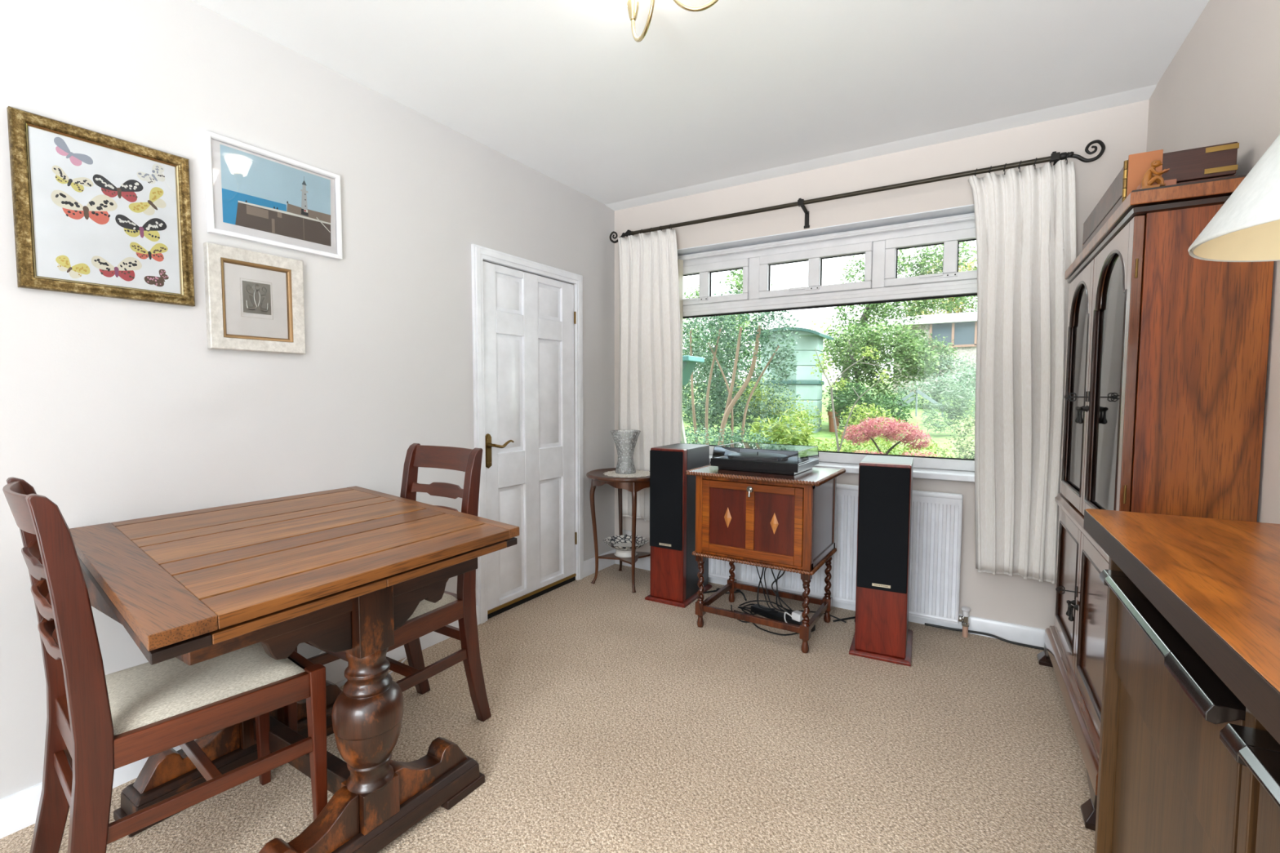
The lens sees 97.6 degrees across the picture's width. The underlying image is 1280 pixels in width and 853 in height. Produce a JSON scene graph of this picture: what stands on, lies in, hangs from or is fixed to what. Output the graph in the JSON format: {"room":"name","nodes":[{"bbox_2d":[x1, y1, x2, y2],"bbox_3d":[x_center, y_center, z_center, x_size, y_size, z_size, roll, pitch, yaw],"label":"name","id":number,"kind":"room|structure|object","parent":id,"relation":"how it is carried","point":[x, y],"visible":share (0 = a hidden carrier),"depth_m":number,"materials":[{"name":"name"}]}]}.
{"room":"dining room","nodes":[
{"label":"dining room","id":0,"kind":"room"},
{"bbox_2d":[0,0,614,799],"bbox_3d":[-1.440,-0.153,1.980,0.100,2.454,5.200,2,4,32],"label":"wall","id":1,"kind":"structure","parent":0,"point":[113,410],"depth_m":1.94,"materials":[{"name":"white paint"}]},
{"bbox_2d":[6,106,195,306],"bbox_3d":[-1.556,-0.616,1.649,0.024,0.467,0.390,2,4,32],"label":"picture","id":2,"kind":"object","parent":1,"relation":"attached to","point":[95,213],"visible":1,"depth_m":1.62,"materials":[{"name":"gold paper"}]},
{"bbox_2d":[28,126,180,293],"bbox_3d":[-1.560,-0.616,1.652,0.007,0.407,0.330,2,4,32],"label":"print","id":3,"kind":"object","parent":2,"relation":"attached to","point":[104,215],"depth_m":1.63,"materials":[{"name":"white paper"}]},
{"bbox_2d":[203,242,305,354],"bbox_3d":[-1.352,-0.440,1.984,0.027,0.347,0.304,2,4,32],"label":"picture","id":4,"kind":"object","parent":1,"relation":"attached to","point":[255,300],"visible":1,"depth_m":1.97,"materials":[{"name":"white paper"}]},
{"bbox_2d":[203,130,342,259],"bbox_3d":[-1.309,-0.817,2.035,0.022,0.326,0.448,2,4,32],"label":"picture","id":5,"kind":"object","parent":1,"relation":"attached to","point":[254,194],"visible":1,"depth_m":2.01},
{"bbox_2d":[0,549,616,839],"bbox_3d":[-1.394,1.024,2.016,0.016,0.100,4.600,2,4,32],"label":"baseboard","id":6,"kind":"structure","parent":1,"relation":"attached to","point":[19,810],"depth_m":1.56,"materials":[{"name":"white paint"}]},
{"bbox_2d":[471,244,583,624],"bbox_3d":[-0.601,0.037,3.216,0.024,1.938,0.882,2,4,32],"label":"trim","id":7,"kind":"structure","parent":1,"relation":"attached to","point":[478,253],"depth_m":2.92,"materials":[{"name":"white paint"}]},
{"bbox_2d":[483,261,577,618],"bbox_3d":[-0.627,0.069,3.238,0.160,1.872,0.756,2,4,32],"label":"door","id":8,"kind":"structure","parent":1,"relation":"in","point":[529,319],"depth_m":3.20,"materials":[{"name":"white paint"}]},
{"bbox_2d":[0,564,1095,852],"bbox_3d":[-0.130,1.152,1.230,3.400,0.060,5.200,2,4,32],"label":"floor","id":9,"kind":"structure","parent":0,"point":[619,722],"depth_m":1.90,"materials":[{"name":"carpet"}]},
{"bbox_2d":[2,476,327,852],"bbox_3d":[-1.145,0.611,1.377,0.425,0.999,0.528,3,4,37],"label":"dining chair","id":10,"kind":"object","parent":9,"relation":"on","point":[98,723],"visible":0.88,"depth_m":1.26,"materials":[{"name":"brown wood"}]},
{"bbox_2d":[69,486,519,852],"bbox_3d":[-0.975,0.691,1.623,1.102,0.808,1.007,2,4,32],"label":"dining table","id":11,"kind":"object","parent":9,"relation":"on","point":[344,570],"visible":0.81,"depth_m":1.41,"materials":[{"name":"brown wood"}]},
{"bbox_2d":[284,443,491,732],"bbox_3d":[-0.848,0.581,1.919,0.425,0.999,0.528,2,4,32],"label":"dining chair","id":12,"kind":"object","parent":9,"relation":"on","point":[428,617],"visible":0.47,"depth_m":1.97,"materials":[{"name":"brown wood"}]},
{"bbox_2d":[586,467,650,592],"bbox_3d":[-0.084,0.642,3.566,0.515,0.702,0.515,2,4,32],"label":"side table","id":13,"kind":"object","parent":9,"relation":"on","point":[633,485],"visible":0.62,"depth_m":3.42,"materials":[{"name":"brown wood"}]},
{"bbox_2d":[598,551,650,564],"bbox_3d":[-0.084,0.824,3.576,0.279,0.012,0.279,2,4,32],"label":"shelf","id":14,"kind":"object","parent":13,"relation":"attached to","point":[640,554],"depth_m":3.52,"materials":[{"name":"brown wood"}]},
{"bbox_2d":[602,534,648,558],"bbox_3d":[-0.090,0.772,3.571,0.296,0.091,0.296,2,4,32],"label":"bowl","id":15,"kind":"object","parent":13,"relation":"on","point":[622,544],"visible":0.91,"depth_m":3.59,"materials":[{"name":"white ceramic"}]},
{"bbox_2d":[603,470,649,477],"bbox_3d":[-0.069,0.296,3.531,0.327,0.003,0.327,2,4,32],"label":"doily","id":16,"kind":"object","parent":13,"relation":"on","point":[638,473],"visible":0.89,"depth_m":3.48,"materials":[{"name":"fabric"}]},
{"bbox_2d":[610,429,640,474],"bbox_3d":[-0.091,0.160,3.544,0.192,0.268,0.192,2,4,32],"label":"vase","id":17,"kind":"object","parent":16,"relation":"on","point":[636,433],"visible":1,"depth_m":3.52,"materials":[{"name":"clear glass"}]},
{"bbox_2d":[644,443,711,608],"bbox_3d":[0.238,0.559,3.337,0.258,0.885,0.392,2,4,30],"label":"floor speaker","id":18,"kind":"object","parent":9,"relation":"on","point":[674,570],"visible":0.97,"depth_m":3.19,"materials":[{"name":"brown wood"}]},
{"bbox_2d":[649,449,683,551],"bbox_3d":[0.147,0.415,3.172,0.206,0.555,0.013,2,4,30],"label":"grille","id":19,"kind":"object","parent":18,"relation":"attached to","point":[666,466],"depth_m":3.16,"materials":[{"name":"black fabric"}]},
{"bbox_2d":[703,588,746,600],"bbox_3d":[0.523,0.984,3.348,0.268,0.034,0.118,2,4,27],"label":"cable","id":20,"kind":"object","parent":9,"relation":"on","point":[717,589],"visible":0.62,"depth_m":3.34,"materials":[{"name":"rubber"}]},
{"bbox_2d":[730,604,754,622],"bbox_3d":[0.576,1.004,3.012,0.264,0.032,0.185,2,4,32],"label":"cable","id":21,"kind":"object","parent":9,"relation":"on","point":[740,607],"visible":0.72,"depth_m":3.07,"materials":[{"name":"rubber"}]},
{"bbox_2d":[733,603,763,614],"bbox_3d":[0.634,1.001,3.016,0.124,0.029,0.231,-3,4,-41],"label":"cable","id":22,"kind":"object","parent":9,"relation":"on","point":[745,612],"visible":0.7,"depth_m":3.03,"materials":[{"name":"rubber"}]},
{"bbox_2d":[684,464,845,653],"bbox_3d":[0.643,0.624,2.884,0.671,0.810,0.530,2,4,32],"label":"base cabinet","id":23,"kind":"object","parent":9,"relation":"on","point":[785,522],"visible":0.97,"depth_m":2.70,"materials":[{"name":"brown wood"}]},
{"bbox_2d":[710,441,818,475],"bbox_3d":[0.645,0.161,2.908,0.465,0.117,0.356,2,4,33],"label":"turntable","id":24,"kind":"object","parent":23,"relation":"on","point":[758,462],"visible":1,"depth_m":2.83,"materials":[{"name":"black plastic"}]},
{"bbox_2d":[756,566,775,609],"bbox_3d":[0.670,0.808,3.025,0.056,0.346,0.123,-2,4,-35],"label":"cable","id":25,"kind":"object","parent":23,"relation":"hanging from","point":[762,566],"visible":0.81,"depth_m":3.06,"materials":[{"name":"rubber"}]},
{"bbox_2d":[755,566,777,612],"bbox_3d":[0.693,0.809,3.039,0.050,0.350,0.164,-3,4,-42],"label":"cable","id":26,"kind":"object","parent":23,"relation":"hanging from","point":[756,566],"visible":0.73,"depth_m":3.08,"materials":[{"name":"rubber"}]},
{"bbox_2d":[764,567,784,612],"bbox_3d":[0.714,0.808,3.013,0.029,0.345,0.147,-2,4,-31],"label":"cable","id":27,"kind":"object","parent":23,"relation":"hanging from","point":[766,567],"visible":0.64,"depth_m":3.05,"materials":[{"name":"rubber"}]},
{"bbox_2d":[770,568,791,614],"bbox_3d":[0.758,0.810,2.987,0.034,0.344,0.156,-2,4,-31],"label":"cable","id":28,"kind":"object","parent":23,"relation":"hanging from","point":[780,608],"visible":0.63,"depth_m":3.02,"materials":[{"name":"rubber"}]},
{"bbox_2d":[771,570,792,612],"bbox_3d":[0.779,0.811,2.995,0.031,0.347,0.185,-2,4,-31],"label":"cable","id":29,"kind":"object","parent":23,"relation":"hanging from","point":[774,581],"visible":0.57,"depth_m":3.02,"materials":[{"name":"rubber"}]},
{"bbox_2d":[776,569,791,613],"bbox_3d":[0.785,0.810,2.969,0.024,0.344,0.169,-2,4,-31],"label":"cable","id":30,"kind":"object","parent":23,"relation":"hanging from","point":[780,570],"visible":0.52,"depth_m":3.02,"materials":[{"name":"rubber"}]},
{"bbox_2d":[752,622,812,635],"bbox_3d":[0.692,1.020,2.839,0.325,0.022,0.119,2,4,32],"label":"cable","id":31,"kind":"object","parent":9,"relation":"on","point":[753,623],"visible":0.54,"depth_m":2.79,"materials":[{"name":"rubber"}]},
{"bbox_2d":[750,604,815,631],"bbox_3d":[0.746,1.008,2.953,0.060,0.036,0.370,-3,4,-40],"label":"power strip","id":32,"kind":"object","parent":9,"relation":"on","point":[769,614],"visible":0.66,"depth_m":2.96,"materials":[{"name":"black plastic"}]},
{"bbox_2d":[783,610,803,622],"bbox_3d":[0.793,0.989,2.871,0.083,0.075,0.105,-3,4,-40],"label":"plug","id":33,"kind":"object","parent":32,"relation":"attached to","point":[796,615],"visible":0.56,"depth_m":2.86,"materials":[{"name":"white plastic"}]},
{"bbox_2d":[738,600,846,622],"bbox_3d":[0.813,0.993,3.031,0.567,0.052,0.078,2,4,29],"label":"cable","id":34,"kind":"object","parent":9,"relation":"on","point":[754,600],"visible":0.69,"depth_m":3.07,"materials":[{"name":"rubber"}]},
{"bbox_2d":[832,616,855,622],"bbox_3d":[1.132,1.011,2.918,0.220,0.034,0.131,-1,3,-13],"label":"cable","id":35,"kind":"object","parent":9,"relation":"on","point":[853,617],"visible":0.24,"depth_m":2.96,"materials":[{"name":"rubber"}]},
{"bbox_2d":[848,455,913,666],"bbox_3d":[1.164,0.600,2.667,0.258,0.885,0.392,2,4,27],"label":"floor speaker","id":36,"kind":"object","parent":9,"relation":"on","point":[882,633],"visible":1,"depth_m":2.50,"materials":[{"name":"wood"}]},
{"bbox_2d":[856,465,910,593],"bbox_3d":[1.082,0.456,2.497,0.206,0.555,0.013,2,4,27],"label":"grille","id":37,"kind":"object","parent":36,"relation":"attached to","point":[884,491],"depth_m":2.49,"materials":[{"name":"black fabric"}]},
{"bbox_2d":[958,606,970,637],"bbox_3d":[1.600,0.965,2.770,0.056,0.146,0.039,2,4,32],"label":"radiator valve","id":38,"kind":"object","parent":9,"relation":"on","point":[964,619],"visible":0.98,"depth_m":2.76,"materials":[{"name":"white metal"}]},
{"bbox_2d":[924,622,1044,649],"bbox_3d":[1.712,1.026,2.735,0.581,0.029,0.032,2,4,33],"label":"cable","id":39,"kind":"object","parent":9,"relation":"on","point":[926,624],"visible":0.84,"depth_m":2.73,"materials":[{"name":"rubber"}]},
{"bbox_2d":[1036,174,1274,831],"bbox_3d":[1.646,0.222,1.919,0.327,1.726,1.157,2,4,30],"label":"display cabinet","id":40,"kind":"object","parent":9,"relation":"on","point":[1167,348],"visible":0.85,"depth_m":1.47,"materials":[{"name":"brown wood"}]},
{"bbox_2d":[1126,149,1163,196],"bbox_3d":[1.404,-0.692,1.560,0.072,0.138,0.008,2,4,30],"label":"wooden panel","id":41,"kind":"object","parent":40,"relation":"on","point":[1139,164],"visible":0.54,"depth_m":1.56,"materials":[{"name":"orange wood"}]},
{"bbox_2d":[1140,160,1169,189],"bbox_3d":[1.362,-0.661,1.484,0.054,0.086,0.030,2,4,30],"label":"figurine","id":42,"kind":"object","parent":40,"relation":"on","point":[1147,182],"visible":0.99,"depth_m":1.48,"materials":[{"name":"brown wood"}]},
{"bbox_2d":[1136,178,1177,190],"bbox_3d":[1.387,-0.637,1.506,0.075,0.034,0.032,2,4,30],"label":"block","id":43,"kind":"object","parent":40,"relation":"on","point":[1169,182],"visible":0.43,"depth_m":1.48,"materials":[{"name":"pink wood"}]},
{"bbox_2d":[1082,142,1239,250],"bbox_3d":[1.650,-0.706,1.837,0.235,0.136,0.697,2,4,30],"label":"box","id":44,"kind":"object","parent":40,"relation":"on","point":[1218,161],"visible":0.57,"depth_m":1.54,"materials":[{"name":"brown wood"}]},
{"bbox_2d":[1083,508,1279,852],"bbox_3d":[0.881,0.698,0.670,0.376,0.915,1.480,2,4,30],"label":"sideboard","id":45,"kind":"object","parent":9,"relation":"on","point":[1189,754],"visible":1,"depth_m":0.89,"materials":[{"name":"brown wood"}]},
{"bbox_2d":[1187,134,1279,262],"bbox_3d":[0.928,-0.116,0.697,0.364,0.708,0.364,2,4,32],"label":"table lamp","id":46,"kind":"object","parent":45,"relation":"on","point":[1246,228],"visible":1,"depth_m":0.74,"materials":[{"name":"fabric"}]},
{"bbox_2d":[191,0,1209,204],"bbox_3d":[-0.124,-1.368,1.086,3.400,0.080,5.200,2,4,32],"label":"ceiling","id":47,"kind":"structure","parent":0,"point":[564,90],"depth_m":2.15,"materials":[{"name":"paint"}]},
{"bbox_2d":[621,0,718,42],"bbox_3d":[0.037,-1.231,1.475,0.443,0.237,0.417,2,4,32],"label":"ceiling light","id":48,"kind":"object","parent":47,"relation":"attached to","point":[633,6],"visible":1,"depth_m":1.61,"materials":[{"name":"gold metal"}]},
{"bbox_2d":[614,99,1149,629],"bbox_3d":[1.173,-0.218,3.232,3.000,2.454,0.300,2,4,32],"label":"wall","id":49,"kind":"structure","parent":0,"point":[1122,130],"depth_m":2.83,"materials":[{"name":"beige paint"}]},
{"bbox_2d":[622,529,631,535],"bbox_3d":[-0.094,0.765,3.898,0.086,0.088,0.011,2,4,32],"label":"wall socket","id":50,"kind":"object","parent":49,"relation":"attached to","point":[624,531],"visible":0.21,"depth_m":3.89,"materials":[{"name":"white plastic"}]},
{"bbox_2d":[677,204,977,482],"bbox_3d":[1.021,-0.439,3.324,2.310,1.353,0.405,2,4,32],"label":"window","id":51,"kind":"structure","parent":49,"relation":"in","point":[881,284],"depth_m":3.16,"materials":[{"name":"white plastic"}]},
{"bbox_2d":[677,213,974,440],"bbox_3d":[0.984,-0.485,3.262,2.190,1.222,0.065,2,4,32],"label":"window frame","id":52,"kind":"structure","parent":51,"relation":"attached to","point":[966,217],"depth_m":3.26,"materials":[{"name":"white plastic"}]},
{"bbox_2d":[615,556,1044,647],"bbox_3d":[0.984,0.968,3.230,2.724,0.085,0.016,2,4,32],"label":"baseboard","id":53,"kind":"structure","parent":49,"relation":"attached to","point":[1024,634],"depth_m":2.77,"materials":[{"name":"white paint"}]},
{"bbox_2d":[707,484,963,624],"bbox_3d":[0.990,0.630,3.159,1.424,0.648,0.094,2,4,32],"label":"radiator","id":54,"kind":"object","parent":49,"relation":"attached to","point":[936,520],"visible":0.24,"depth_m":2.85,"materials":[{"name":"metal"}]},
{"bbox_2d":[609,139,1105,243],"bbox_3d":[0.909,-1.188,3.096,2.569,0.155,0.115,2,4,32],"label":"pole","id":55,"kind":"object","parent":49,"relation":"attached to","point":[1056,157],"visible":0.91,"depth_m":2.83,"materials":[{"name":"metal"}]},
{"bbox_2d":[617,224,681,520],"bbox_3d":[0.063,-0.321,3.636,0.478,1.893,0.080,2,4,32],"label":"curtain","id":56,"kind":"object","parent":55,"relation":"hanging from","point":[650,380],"visible":0.8,"depth_m":3.62,"materials":[{"name":"fabric"}]},
{"bbox_2d":[968,151,1076,583],"bbox_3d":[1.736,-0.248,2.592,0.435,1.914,0.089,2,4,32],"label":"curtain","id":57,"kind":"object","parent":55,"relation":"hanging from","point":[1025,220],"visible":0.98,"depth_m":2.57,"materials":[{"name":"fabric"}]},
{"bbox_2d":[605,84,1156,210],"bbox_3d":[0.966,-1.432,3.052,2.760,0.012,0.110,2,4,32],"label":"trim","id":58,"kind":"structure","parent":49,"relation":"attached to","point":[1142,94],"depth_m":2.80,"materials":[{"name":"paint"}]},
{"bbox_2d":[1146,0,1279,524],"bbox_3d":[1.002,-0.050,0.277,0.250,2.454,4.906,2,4,31],"label":"wall","id":59,"kind":"structure","parent":0,"point":[1221,86],"depth_m":1.58,"materials":[{"name":"beige paint"}]},
{"label":"outside","id":60,"kind":"structure","parent":0,"visible":0},
{"bbox_2d":[682,381,975,458],"bbox_3d":[3.914,-0.293,12.333,16.000,1.816,18.000,2,4,32],"label":"lawn","id":61,"kind":"structure","parent":60,"point":[824,433],"depth_m":9.99,"materials":[{"name":"green plant"}]},
{"bbox_2d":[680,355,704,443],"bbox_3d":[0.386,-0.028,6.513,0.600,1.545,0.400,2,4,32],"label":"table","id":62,"kind":"object","parent":61,"relation":"on","point":[689,362],"visible":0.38,"depth_m":6.38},
{"bbox_2d":[682,324,761,421],"bbox_3d":[1.832,-1.111,11.865,3.192,2.226,1.250,2,4,32],"label":"hedge","id":63,"kind":"object","parent":61,"relation":"on","point":[743,353],"visible":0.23,"depth_m":11.82,"materials":[{"name":"green plant"}]},
{"bbox_2d":[683,269,773,396],"bbox_3d":[2.532,-2.881,16.790,2.863,4.078,1.314,2,4,32],"label":"birch tree","id":64,"kind":"object","parent":61,"relation":"on","point":[739,285],"visible":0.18,"depth_m":16.49,"materials":[{"name":"green plant"}]},
{"bbox_2d":[684,424,779,445],"bbox_3d":[0.776,0.226,7.615,2.284,0.648,0.940,2,4,32],"label":"shrub","id":65,"kind":"object","parent":61,"relation":"on","point":[738,437],"visible":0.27,"depth_m":7.38,"materials":[{"name":"green plant"}]},
{"bbox_2d":[682,289,800,444],"bbox_3d":[1.457,-0.846,8.749,2.280,2.531,1.528,2,4,32],"label":"shrub","id":66,"kind":"object","parent":61,"relation":"on","point":[731,403],"visible":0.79,"depth_m":8.57,"materials":[{"name":"green plant"}]},
{"bbox_2d":[682,313,828,410],"bbox_3d":[2.031,-1.764,13.832,5.053,2.955,1.841,2,4,30],"label":"tree","id":67,"kind":"object","parent":61,"relation":"on","point":[746,322],"visible":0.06,"depth_m":13.70,"materials":[{"name":"green plant"}]},
{"bbox_2d":[732,368,827,431],"bbox_3d":[2.174,-0.384,8.987,0.731,1.168,1.636,-3,4,-43],"label":"bush","id":68,"kind":"object","parent":61,"relation":"on","point":[765,401],"visible":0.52,"depth_m":8.87,"materials":[{"name":"green plant"}]},
{"bbox_2d":[747,408,822,450],"bbox_3d":[2.004,0.104,7.837,1.069,0.720,0.775,2,4,32],"label":"clump","id":69,"kind":"object","parent":61,"relation":"on","point":[790,435],"visible":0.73,"depth_m":7.70,"materials":[{"name":"green plant"}]},
{"bbox_2d":[750,327,833,433],"bbox_3d":[2.747,-0.810,10.188,1.240,1.870,1.000,2,4,32],"label":"garden shed","id":70,"kind":"object","parent":61,"relation":"on","point":[811,385],"visible":0.49,"depth_m":9.76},
{"bbox_2d":[825,403,841,431],"bbox_3d":[3.434,-0.170,9.924,0.299,0.545,0.294,-3,4,-42],"label":"terracotta pot","id":71,"kind":"object","parent":61,"relation":"on","point":[829,412],"visible":0.57,"depth_m":9.86,"materials":[{"name":"orange ceramic"}]},
{"bbox_2d":[801,317,890,385],"bbox_3d":[5.154,-2.141,15.817,3.583,2.004,1.314,2,4,32],"label":"tree","id":72,"kind":"object","parent":61,"relation":"on","point":[830,325],"visible":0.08,"depth_m":15.62,"materials":[{"name":"green plant"}]},
{"bbox_2d":[810,345,893,451],"bbox_3d":[2.225,-0.065,5.958,0.845,1.583,0.209,2,4,32],"label":"sapling","id":73,"kind":"object","parent":61,"relation":"on","point":[838,448],"visible":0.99,"depth_m":5.98,"materials":[{"name":"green plant"}]},
{"bbox_2d":[830,402,907,451],"bbox_3d":[3.123,0.016,7.679,0.998,0.678,0.698,2,4,32],"label":"bush","id":74,"kind":"object","parent":61,"relation":"on","point":[873,409],"visible":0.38,"depth_m":7.68,"materials":[{"name":"green plant"}]},
{"bbox_2d":[831,381,915,431],"bbox_3d":[3.902,-0.346,9.383,1.320,0.876,0.682,2,4,32],"label":"bush","id":75,"kind":"object","parent":61,"relation":"on","point":[868,400],"visible":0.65,"depth_m":9.37,"materials":[{"name":"green plant"}]},
{"bbox_2d":[822,317,939,422],"bbox_3d":[4.265,-0.969,10.060,1.959,2.018,1.218,2,4,23],"label":"rounded bush","id":76,"kind":"object","parent":61,"relation":"on","point":[871,339],"visible":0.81,"depth_m":9.85,"materials":[{"name":"green plant"}]},
{"bbox_2d":[807,435,961,457],"bbox_3d":[2.766,0.303,6.448,1.688,0.406,0.451,2,4,32],"label":"underplanting","id":77,"kind":"object","parent":61,"relation":"on","point":[827,446],"visible":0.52,"depth_m":6.41,"materials":[{"name":"green plant"}]},
{"bbox_2d":[840,416,933,454],"bbox_3d":[2.630,0.293,6.017,0.938,0.812,0.496,2,4,32],"label":"maple","id":78,"kind":"object","parent":61,"relation":"on","point":[891,430],"visible":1,"depth_m":5.93,"materials":[{"name":"red plant"}]},
{"bbox_2d":[855,449,941,457],"bbox_3d":[2.521,0.502,5.431,1.015,0.572,0.385,2,4,32],"label":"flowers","id":79,"kind":"object","parent":61,"relation":"on","point":[861,451],"visible":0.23,"depth_m":5.40,"materials":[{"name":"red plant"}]},
{"bbox_2d":[822,240,977,403],"bbox_3d":[6.010,-2.562,13.460,3.802,4.065,1.378,2,4,36],"label":"tree","id":80,"kind":"object","parent":61,"relation":"on","point":[870,308],"visible":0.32,"depth_m":13.20,"materials":[{"name":"green plant"}]},
{"bbox_2d":[897,389,943,417],"bbox_3d":[5.493,-0.450,10.980,0.856,0.557,0.050,2,4,32],"label":"frame","id":81,"kind":"object","parent":61,"relation":"on","point":[917,391],"visible":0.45,"depth_m":11.01,"materials":[{"name":"wood"}]},
{"bbox_2d":[869,253,977,344],"bbox_3d":[9.734,-3.480,17.575,5.170,4.326,1.396,2,4,32],"label":"tree","id":82,"kind":"object","parent":61,"relation":"on","point":[970,268],"visible":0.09,"depth_m":17.42,"materials":[{"name":"green plant"}]},
{"bbox_2d":[895,324,957,381],"bbox_3d":[6.690,-1.701,13.115,1.389,1.335,0.868,2,4,32],"label":"round shrub","id":83,"kind":"object","parent":61,"relation":"on","point":[938,344],"visible":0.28,"depth_m":12.90,"materials":[{"name":"green plant"}]},
{"bbox_2d":[888,311,977,393],"bbox_3d":[9.427,-1.874,15.394,4.600,2.310,2.000,2,4,32],"label":"garage","id":84,"kind":"structure","parent":61,"relation":"on","point":[961,327],"depth_m":14.98,"materials":[{"name":"white paint"}]},
{"bbox_2d":[888,351,976,408],"bbox_3d":[6.896,-0.902,12.043,1.684,1.451,2.689,-1,4,-23],"label":"bush","id":85,"kind":"object","parent":61,"relation":"on","point":[935,389],"visible":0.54,"depth_m":12.36,"materials":[{"name":"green plant"}]},
{"bbox_2d":[919,376,975,434],"bbox_3d":[5.003,-0.336,8.926,1.072,0.963,0.519,2,4,32],"label":"plant","id":86,"kind":"object","parent":61,"relation":"on","point":[963,404],"visible":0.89,"depth_m":8.90,"materials":[{"name":"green plant"}]},
{"bbox_2d":[946,410,974,458],"bbox_3d":[3.304,0.284,5.417,0.631,0.903,0.483,2,4,32],"label":"variegated shrub","id":87,"kind":"object","parent":61,"relation":"on","point":[966,455],"visible":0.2,"depth_m":5.47,"materials":[{"name":"green plant"}]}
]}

